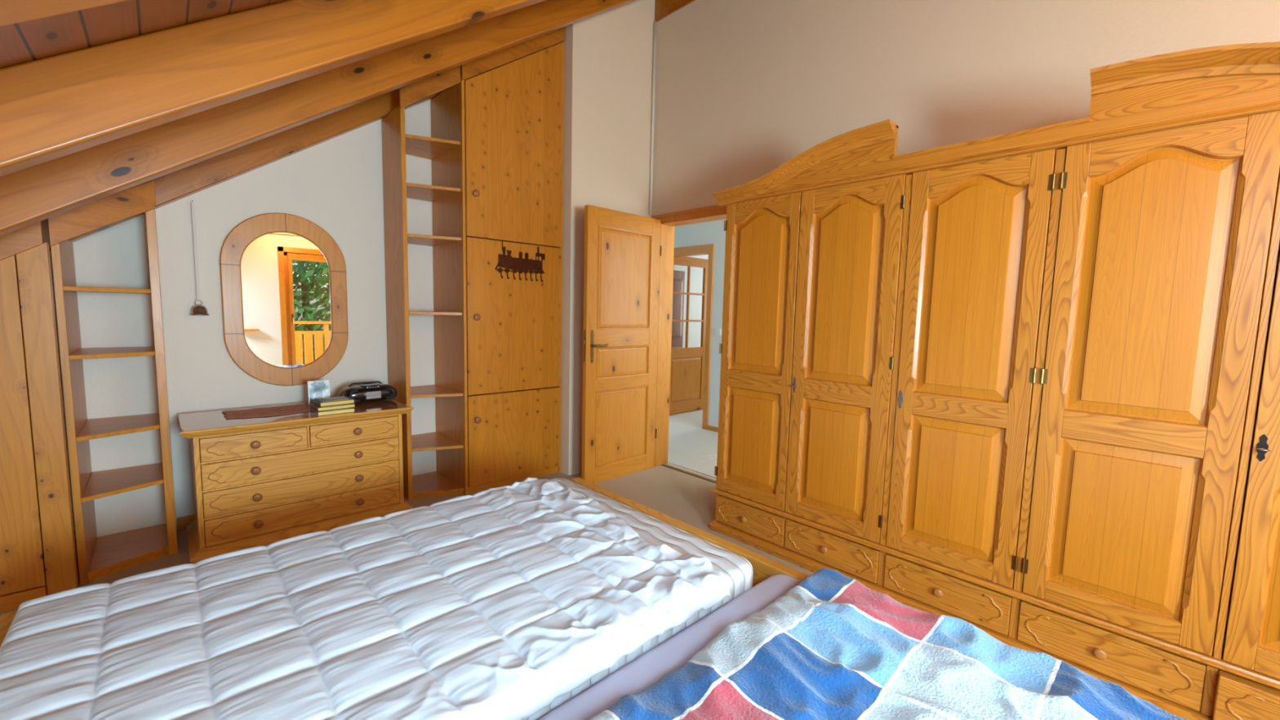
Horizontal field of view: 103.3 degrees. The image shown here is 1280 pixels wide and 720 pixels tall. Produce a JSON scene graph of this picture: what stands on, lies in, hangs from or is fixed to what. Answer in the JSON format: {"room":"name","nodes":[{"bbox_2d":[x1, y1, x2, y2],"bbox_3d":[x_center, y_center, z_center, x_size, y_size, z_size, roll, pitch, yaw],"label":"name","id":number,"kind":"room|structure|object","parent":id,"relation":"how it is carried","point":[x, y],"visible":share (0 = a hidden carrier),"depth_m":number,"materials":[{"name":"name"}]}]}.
{"room":"bedroom","nodes":[
{"label":"bedroom","id":0,"kind":"room"},
{"bbox_2d":[0,0,286,68],"bbox_3d":[-0.020,-1.351,1.043,4.467,3.015,6.070,-4,7,-43],"label":"ceiling","id":1,"kind":"structure","parent":0,"point":[27,41],"depth_m":1.24,"materials":[{"name":"brown wood"}]},
{"bbox_2d":[0,0,126,26],"bbox_3d":[-0.183,-1.272,1.278,4.302,2.974,0.095,-4,7,-43],"label":"rafter","id":2,"kind":"object","parent":1,"relation":"attached to","point":[11,11],"visible":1,"depth_m":0.73,"materials":[{"name":"brown wood"}]},
{"bbox_2d":[0,0,544,176],"bbox_3d":[-0.769,-1.345,1.900,4.302,2.974,0.095,-4,7,-43],"label":"rafter","id":3,"kind":"object","parent":1,"relation":"attached to","point":[53,107],"visible":1,"depth_m":1.43,"materials":[{"name":"brown wood"}]},
{"bbox_2d":[15,54,528,257],"bbox_3d":[-2.236,-1.238,2.953,3.587,2.493,0.095,-4,7,-43],"label":"rafter","id":4,"kind":"object","parent":1,"relation":"attached to","point":[178,184],"visible":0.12,"depth_m":2.95,"materials":[{"name":"brown wood"}]},
{"bbox_2d":[0,0,635,235],"bbox_3d":[-1.345,-1.410,2.500,4.287,2.964,0.095,-4,7,-43],"label":"rafter","id":5,"kind":"object","parent":1,"relation":"attached to","point":[28,196],"visible":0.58,"depth_m":2.18,"materials":[{"name":"brown wood"}]},
{"bbox_2d":[16,98,436,555],"bbox_3d":[-2.250,-0.840,3.118,3.550,3.575,0.100,-4,7,-43],"label":"wall","id":6,"kind":"structure","parent":0,"point":[335,184],"depth_m":2.91,"materials":[{"name":"white paint"}]},
{"bbox_2d":[177,514,195,529],"bbox_3d":[-2.222,0.906,3.270,1.130,0.070,0.015,-4,7,-43],"label":"baseboard","id":7,"kind":"structure","parent":6,"relation":"attached to","point":[182,522],"depth_m":2.90,"materials":[{"name":"brown wood"}]},
{"bbox_2d":[189,200,208,315],"bbox_3d":[-2.467,-0.565,2.817,0.084,0.630,0.087,-4,7,-43],"label":"bell","id":8,"kind":"object","parent":6,"relation":"hanging from","point":[198,309],"visible":1,"depth_m":2.81,"materials":[{"name":"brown metal"}]},
{"bbox_2d":[219,212,348,386],"bbox_3d":[-2.183,-0.367,3.148,0.645,1.065,0.026,-4,7,-43],"label":"wall mirror","id":9,"kind":"object","parent":6,"relation":"attached to","point":[284,294],"visible":1,"depth_m":3.13,"materials":[{"name":"brown wood"}]},
{"bbox_2d":[240,232,331,367],"bbox_3d":[-2.187,-0.367,3.152,0.453,0.833,0.006,-4,7,-43],"label":"mirror glass","id":10,"kind":"object","parent":9,"relation":"attached to","point":[286,277],"depth_m":3.14,"materials":[{"name":"white"}]},
{"bbox_2d":[0,408,813,617],"bbox_3d":[0.851,1.069,3.307,8.350,0.120,7.750,-4,7,-43],"label":"floor","id":11,"kind":"structure","parent":0,"point":[682,496],"depth_m":3.53,"materials":[{"name":"beige carpet"}]},
{"bbox_2d":[0,220,78,612],"bbox_3d":[-2.816,0.234,1.869,0.906,1.650,0.080,-4,7,-43],"label":"tall cabinet","id":12,"kind":"object","parent":11,"relation":"on","point":[23,576],"visible":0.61,"depth_m":2.11,"materials":[{"name":"brown wood"}]},
{"bbox_2d":[47,180,177,585],"bbox_3d":[-2.566,0.067,2.502,0.338,1.873,0.505,-4,7,-43],"label":"corner shelf","id":13,"kind":"object","parent":11,"relation":"on","point":[100,557],"visible":0.98,"depth_m":2.43,"materials":[{"name":"brown wood"}]},
{"bbox_2d":[177,399,413,564],"bbox_3d":[-1.964,0.633,2.968,1.068,0.684,0.529,-4,7,-43],"label":"dresser","id":14,"kind":"object","parent":11,"relation":"on","point":[264,481],"visible":1,"depth_m":2.75,"materials":[{"name":"brown wood"}]},
{"bbox_2d":[222,403,311,418],"bbox_3d":[-2.104,0.291,2.883,0.413,0.003,0.313,-4,7,-43],"label":"table runner","id":15,"kind":"object","parent":14,"relation":"on","point":[296,408],"visible":0.95,"depth_m":2.87,"materials":[{"name":"brown fabric"}]},
{"bbox_2d":[307,380,329,406],"bbox_3d":[-1.957,0.201,3.087,0.112,0.154,0.066,-3,7,-37],"label":"photo frame","id":16,"kind":"object","parent":14,"relation":"on","point":[316,388],"visible":0.69,"depth_m":3.07,"materials":[{"name":"white plastic"}]},
{"bbox_2d":[310,407,355,416],"bbox_3d":[-1.769,0.287,2.918,0.185,0.023,0.165,-4,8,-45],"label":"book","id":17,"kind":"object","parent":14,"relation":"on","point":[351,409],"visible":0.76,"depth_m":2.86,"materials":[{"name":"beige paper"}]},
{"bbox_2d":[309,403,355,411],"bbox_3d":[-1.782,0.264,2.937,0.165,0.020,0.190,7,8,44],"label":"book","id":18,"kind":"object","parent":17,"relation":"on","point":[313,406],"visible":0.75,"depth_m":2.88,"materials":[{"name":"beige paper"}]},
{"bbox_2d":[312,395,354,406],"bbox_3d":[-1.788,0.240,2.956,0.155,0.023,0.175,6,8,43],"label":"book","id":19,"kind":"object","parent":18,"relation":"on","point":[334,401],"visible":1,"depth_m":2.92,"materials":[{"name":"beige paper"}]},
{"bbox_2d":[338,381,397,403],"bbox_3d":[-1.734,0.207,3.242,0.174,0.121,0.315,6,8,43],"label":"radio","id":20,"kind":"object","parent":14,"relation":"on","point":[367,392],"visible":0.92,"depth_m":3.19,"materials":[{"name":"black plastic"}]},
{"bbox_2d":[348,390,360,403],"bbox_3d":[-1.754,0.224,3.123,0.019,0.080,0.080,6,8,43],"label":"speaker grille","id":21,"kind":"object","parent":20,"relation":"attached to","point":[354,394],"depth_m":3.12,"materials":[{"name":"black plastic"}]},
{"bbox_2d":[385,386,395,399],"bbox_3d":[-1.616,0.214,3.268,0.019,0.080,0.080,6,8,43],"label":"speaker grille","id":22,"kind":"object","parent":20,"relation":"attached to","point":[390,392],"depth_m":3.26,"materials":[{"name":"black plastic"}]},
{"bbox_2d":[0,477,808,647],"bbox_3d":[-0.141,0.991,1.135,2.003,0.405,2.770,-4,7,-43],"label":"frame","id":23,"kind":"object","parent":11,"relation":"on","point":[763,567],"visible":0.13,"depth_m":1.99,"materials":[{"name":"brown wood"}]},
{"bbox_2d":[521,478,753,719],"bbox_3d":[-0.652,0.803,1.587,1.805,0.232,1.205,-4,7,-43],"label":"mattress","id":24,"kind":"object","parent":23,"relation":"on","point":[737,570],"visible":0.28,"depth_m":1.79,"materials":[{"name":"white fabric"}]},
{"bbox_2d":[0,477,730,719],"bbox_3d":[-0.673,0.688,1.517,1.684,0.093,1.208,-4,7,-43],"label":"duvet","id":25,"kind":"object","parent":24,"relation":"on","point":[498,603],"visible":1,"depth_m":1.32,"materials":[{"name":"white fabric"}]},
{"bbox_2d":[537,573,801,719],"bbox_3d":[0.270,0.934,0.680,1.901,0.186,1.378,-4,7,-43],"label":"mattress","id":26,"kind":"object","parent":23,"relation":"on","point":[639,674],"visible":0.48,"depth_m":1.32,"materials":[{"name":"white fabric"}]},
{"bbox_2d":[590,568,1188,719],"bbox_3d":[0.321,0.797,0.625,1.930,0.093,1.225,-4,7,-43],"label":"duvet","id":27,"kind":"object","parent":26,"relation":"on","point":[834,646],"visible":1,"depth_m":1.17,"materials":[{"name":"multicoloured fabric"}]},
{"bbox_2d":[381,65,463,501],"bbox_3d":[-1.479,-0.494,3.452,0.338,2.857,0.517,-4,7,-43],"label":"shelf","id":28,"kind":"object","parent":11,"relation":"on","point":[396,144],"visible":0.91,"depth_m":3.37,"materials":[{"name":"brown wood"}]},
{"bbox_2d":[430,26,565,495],"bbox_3d":[-1.046,-0.799,3.800,0.794,3.418,0.552,-4,7,-43],"label":"tall cabinet","id":29,"kind":"object","parent":11,"relation":"on","point":[503,353],"visible":0.97,"depth_m":3.59,"materials":[{"name":"brown wood"}]},
{"bbox_2d":[494,240,545,282],"bbox_3d":[-0.847,-0.703,3.629,0.402,0.269,0.030,-4,7,-43],"label":"hook rack","id":30,"kind":"object","parent":29,"relation":"attached to","point":[508,262],"visible":1,"depth_m":3.63,"materials":[{"name":"brown metal"}]},
{"bbox_2d":[671,270,684,347],"bbox_3d":[0.315,-0.273,6.858,0.400,1.850,0.399,-4,7,-43],"label":"door glass pane","id":31,"kind":"object","parent":11,"relation":"on","point":[678,276],"visible":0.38,"depth_m":6.72,"materials":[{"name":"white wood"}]},
{"bbox_2d":[661,464,715,483],"bbox_3d":[0.482,0.930,4.015,0.030,0.006,0.853,-4,7,-43],"label":"threshold","id":32,"kind":"object","parent":11,"relation":"on","point":[665,465],"visible":0.56,"depth_m":4.08,"materials":[{"name":"brown wood"}]},
{"bbox_2d":[667,421,718,478],"bbox_3d":[0.856,0.873,4.633,1.235,0.015,3.300,-4,7,-43],"label":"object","id":33,"kind":"structure","parent":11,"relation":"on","point":[692,448],"depth_m":4.86,"materials":[{"name":"carpet"}]},
{"bbox_2d":[709,41,1279,719],"bbox_3d":[1.492,0.053,2.242,0.659,2.136,2.538,-4,7,-43],"label":"wardrobe","id":34,"kind":"object","parent":11,"relation":"on","point":[1022,388],"visible":1,"depth_m":1.88,"materials":[{"name":"brown wood"}]},
{"bbox_2d":[529,0,655,475],"bbox_3d":[-0.413,-1.067,4.302,0.830,3.885,0.855,-4,7,-43],"label":"wall","id":35,"kind":"structure","parent":0,"point":[608,55],"depth_m":3.90,"materials":[{"name":"beige paint"}]},
{"bbox_2d":[673,254,708,347],"bbox_3d":[0.762,-0.708,7.565,2.500,2.600,0.050,-4,7,-43],"label":"wall","id":36,"kind":"structure","parent":0,"point":[696,273],"depth_m":7.56,"materials":[{"name":"paint"}]},
{"bbox_2d":[674,218,726,427],"bbox_3d":[0.985,-0.497,5.421,0.100,2.600,4.600,-4,7,-43],"label":"wall","id":37,"kind":"structure","parent":0,"point":[711,232],"depth_m":5.54,"materials":[{"name":"paint"}]},
{"bbox_2d":[669,256,707,414],"bbox_3d":[0.603,-0.314,6.517,0.800,1.990,0.040,-4,7,-43],"label":"door","id":38,"kind":"structure","parent":37,"relation":"in","point":[687,364],"depth_m":6.55,"materials":[{"name":"brown wood"}]},
{"bbox_2d":[673,244,714,429],"bbox_3d":[0.510,-0.279,5.944,0.136,2.045,0.900,-4,7,-43],"label":"trim","id":39,"kind":"structure","parent":37,"relation":"attached to","point":[708,249],"depth_m":5.61,"materials":[{"name":"brown wood"}]},
{"bbox_2d":[706,425,718,432],"bbox_3d":[1.619,0.863,4.754,0.015,0.050,2.534,-4,7,-43],"label":"baseboard","id":40,"kind":"structure","parent":37,"relation":"attached to","point":[708,427],"depth_m":5.61,"materials":[{"name":"brown wood"}]},
{"bbox_2d":[715,328,720,335],"bbox_3d":[0.848,-0.302,5.502,0.008,0.070,0.070,-4,7,-43],"label":"light switch","id":41,"kind":"object","parent":37,"relation":"attached to","point":[717,332],"visible":1,"depth_m":5.50,"materials":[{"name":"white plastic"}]},
{"bbox_2d":[650,0,1279,217],"bbox_3d":[1.655,-0.711,2.628,0.130,3.590,5.970,-4,7,-43],"label":"wall","id":42,"kind":"structure","parent":0,"point":[744,88],"depth_m":2.80,"materials":[{"name":"beige paint"}]},
{"bbox_2d":[581,204,662,484],"bbox_3d":[-0.115,-0.092,3.889,0.767,2.035,0.097,-4,8,-44],"label":"door","id":43,"kind":"structure","parent":42,"relation":"in","point":[623,251],"depth_m":3.86,"materials":[{"name":"brown wood"}]},
{"bbox_2d":[648,20,656,214],"bbox_3d":[0.103,-1.930,4.070,0.020,1.490,0.020,-1,6,-21],"label":"pipe","id":44,"kind":"object","parent":42,"relation":"attached to","point":[655,21],"visible":1,"depth_m":4.06,"materials":[{"name":"white paint"}]},
{"bbox_2d":[654,0,694,22],"bbox_3d":[1.963,-2.694,2.161,0.165,0.460,5.210,-4,7,-43],"label":"ridge beam","id":45,"kind":"structure","parent":42,"relation":"on","point":[664,8],"depth_m":3.92,"materials":[{"name":"brown wood"}]},
{"bbox_2d":[652,204,726,466],"bbox_3d":[0.498,-0.102,3.909,0.161,2.080,1.065,-4,7,-43],"label":"trim","id":46,"kind":"structure","parent":42,"relation":"attached to","point":[715,212],"depth_m":4.19,"materials":[{"name":"brown wood"}]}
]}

